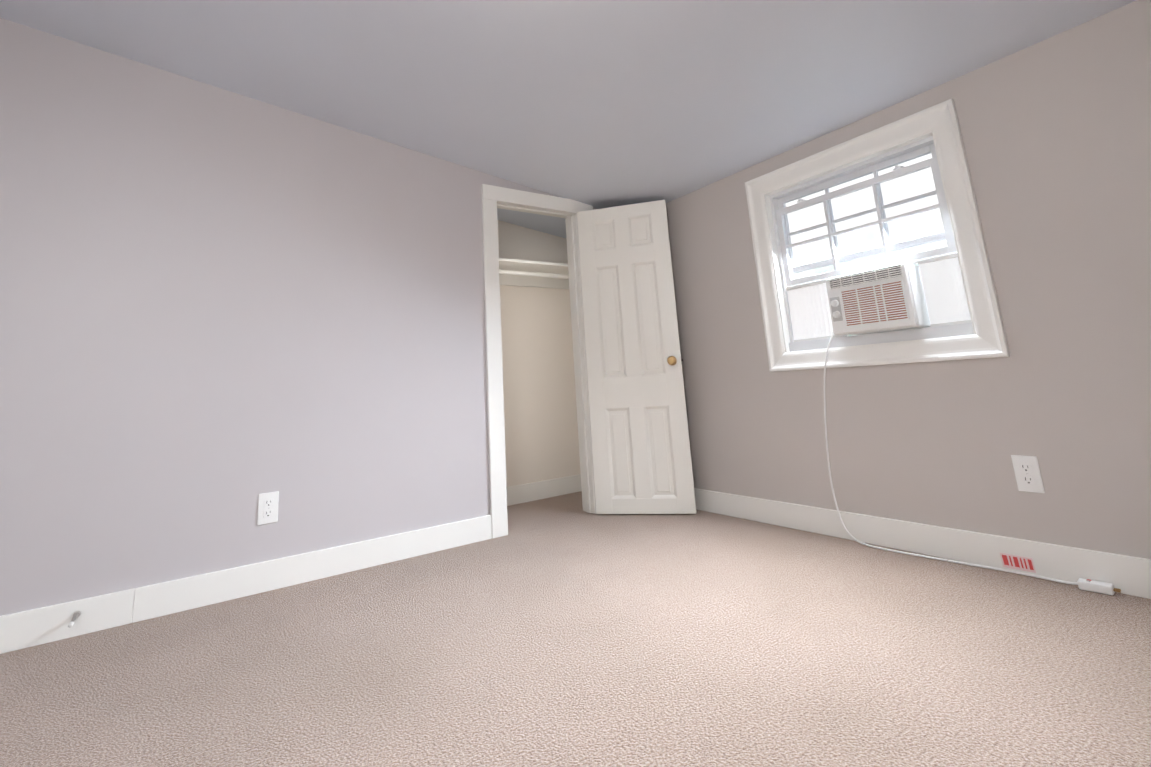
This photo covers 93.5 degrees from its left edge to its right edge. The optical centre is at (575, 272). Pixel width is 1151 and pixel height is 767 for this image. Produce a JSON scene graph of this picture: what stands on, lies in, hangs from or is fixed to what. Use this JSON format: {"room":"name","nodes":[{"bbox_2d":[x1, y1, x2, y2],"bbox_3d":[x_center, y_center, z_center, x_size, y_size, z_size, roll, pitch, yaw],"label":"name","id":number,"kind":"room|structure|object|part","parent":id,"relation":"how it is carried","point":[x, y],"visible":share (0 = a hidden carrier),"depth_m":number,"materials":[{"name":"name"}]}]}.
{"room":"empty bedroom","nodes":[
{"label":"empty bedroom","id":0,"kind":"room"},
{"bbox_2d":[0,18,595,615],"bbox_3d":[-1.202,0.192,2.946,3.970,2.600,0.120,5,-14,-35],"label":"wall","id":1,"kind":"structure","parent":0,"point":[220,310],"depth_m":2.52,"materials":[{"name":"paint"}]},
{"bbox_2d":[0,515,491,653],"bbox_3d":[-1.534,1.351,2.331,2.580,0.125,0.016,5,-14,-35],"label":"baseboard","id":2,"kind":"structure","parent":1,"relation":"attached to","point":[38,626],"depth_m":2.33,"materials":[{"name":"white wood"}]},
{"bbox_2d":[68,611,80,627],"bbox_3d":[-1.885,1.305,2.034,0.023,0.023,0.084,4,-2,-29],"label":"spring door stop","id":3,"kind":"object","parent":2,"relation":"attached to","point":[76,614],"visible":1,"depth_m":2.04,"materials":[{"name":"silver metal"}]},
{"bbox_2d":[257,491,278,524],"bbox_3d":[-1.412,1.083,2.490,0.082,0.135,0.011,5,-14,-35],"label":"outlet","id":4,"kind":"object","parent":1,"relation":"attached to","point":[268,503],"visible":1,"depth_m":2.49,"materials":[{"name":"white plastic"}]},
{"bbox_2d":[481,184,595,538],"bbox_3d":[-0.215,0.508,3.570,0.881,2.113,0.162,5,-14,-35],"label":"door frame","id":5,"kind":"structure","parent":1,"relation":"attached to","point":[494,198],"depth_m":3.49,"materials":[{"name":"white wood"}]},
{"bbox_2d":[577,200,696,513],"bbox_3d":[0.376,0.518,3.567,0.637,2.000,0.159,-6,-12,14],"label":"closet door","id":6,"kind":"structure","parent":1,"relation":"in","point":[641,455],"depth_m":3.53,"materials":[{"name":"white wood"}]},
{"bbox_2d":[498,220,580,486],"bbox_3d":[-0.517,0.490,3.874,1.750,2.309,0.700,5,-14,-35],"label":"wall","id":7,"kind":"structure","parent":0,"point":[540,422],"depth_m":4.26,"materials":[{"name":"paint"}]},
{"bbox_2d":[499,258,568,288],"bbox_3d":[-0.526,0.000,4.029,1.644,0.110,0.399,5,-14,-35],"label":"shelf","id":8,"kind":"object","parent":7,"relation":"attached to","point":[516,272],"visible":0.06,"depth_m":4.19,"materials":[{"name":"white wood"}]},
{"bbox_2d":[507,474,581,505],"bbox_3d":[-0.536,1.605,3.857,1.646,0.125,0.019,5,-14,-35],"label":"baseboard","id":9,"kind":"structure","parent":7,"relation":"attached to","point":[523,493],"depth_m":4.05,"materials":[{"name":"white wood"}]},
{"bbox_2d":[0,0,1135,237],"bbox_3d":[-0.305,-1.152,1.924,4.160,0.665,4.750,5,-14,-35],"label":"ceiling","id":10,"kind":"structure","parent":0,"point":[598,104],"depth_m":2.44,"materials":[{"name":"paint"}]},
{"bbox_2d":[0,491,1150,766],"bbox_3d":[-0.158,1.177,1.449,4.110,0.060,4.700,5,-14,-35],"label":"floor","id":11,"kind":"structure","parent":0,"point":[562,631],"depth_m":1.61,"materials":[{"name":"carpet"}]},
{"bbox_2d":[666,0,1150,558],"bbox_3d":[1.404,0.263,2.795,0.140,2.080,4.700,5,-14,-35],"label":"wall","id":12,"kind":"structure","parent":0,"point":[1056,134],"depth_m":2.19,"materials":[{"name":"paint"}]},
{"bbox_2d":[763,130,975,351],"bbox_3d":[1.459,-0.091,2.773,0.161,0.947,0.920,5,-14,-35],"label":"liner","id":13,"kind":"object","parent":12,"relation":"attached to","point":[865,161],"visible":0.54,"depth_m":2.79,"materials":[{"name":"white wood"}]},
{"bbox_2d":[775,144,956,286],"bbox_3d":[1.447,-0.263,2.808,0.084,0.532,0.862,5,-14,-35],"label":"window","id":14,"kind":"structure","parent":13,"relation":"attached to","point":[901,171],"depth_m":2.75,"materials":[{"name":"white plastic"}]},
{"bbox_3d":[1.468,-0.299,2.831,0.028,0.455,0.862,5,-14,-35],"label":"window sash","id":15,"kind":"part","parent":14,"relation":"part of","materials":[{"name":"white wood"}]},
{"bbox_2d":[786,253,1120,594],"bbox_3d":[1.637,0.601,2.539,0.444,1.283,1.163,5,-14,-35],"label":"air conditioner unit","id":16,"kind":"object","parent":13,"relation":"in","point":[928,292],"visible":1,"depth_m":2.51,"materials":[{"name":"white plastic"}]},
{"bbox_3d":[1.540,0.708,2.346,0.057,1.008,1.010,5,-14,-35],"label":"window ac power cord","id":17,"kind":"part","parent":16,"relation":"part of","materials":[{"name":"white plastic"}]},
{"bbox_2d":[745,99,1009,371],"bbox_3d":[1.382,-0.104,2.721,0.027,1.127,1.112,5,-14,-35],"label":"window frame","id":18,"kind":"structure","parent":12,"relation":"in","point":[988,339],"depth_m":2.48,"materials":[{"name":"white wood"}]},
{"bbox_2d":[694,488,1150,598],"bbox_3d":[1.590,1.146,2.285,0.019,0.125,3.730,5,-14,-35],"label":"baseboard","id":19,"kind":"structure","parent":12,"relation":"attached to","point":[1128,575],"depth_m":2.30,"materials":[{"name":"white wood"}]},
{"bbox_2d":[1011,455,1044,492],"bbox_3d":[1.752,0.780,2.100,0.011,0.135,0.082,5,-14,-35],"label":"outlet","id":20,"kind":"object","parent":12,"relation":"attached to","point":[1027,474],"visible":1,"depth_m":2.10,"materials":[{"name":"white plastic"}]},
{"label":"outside","id":21,"kind":"structure","parent":0,"visible":0},
{"bbox_2d":[786,154,946,335],"bbox_3d":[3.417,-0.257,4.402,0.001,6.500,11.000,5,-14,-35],"label":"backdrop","id":22,"kind":"structure","parent":21,"point":[917,219],"depth_m":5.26,"materials":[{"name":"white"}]}
]}

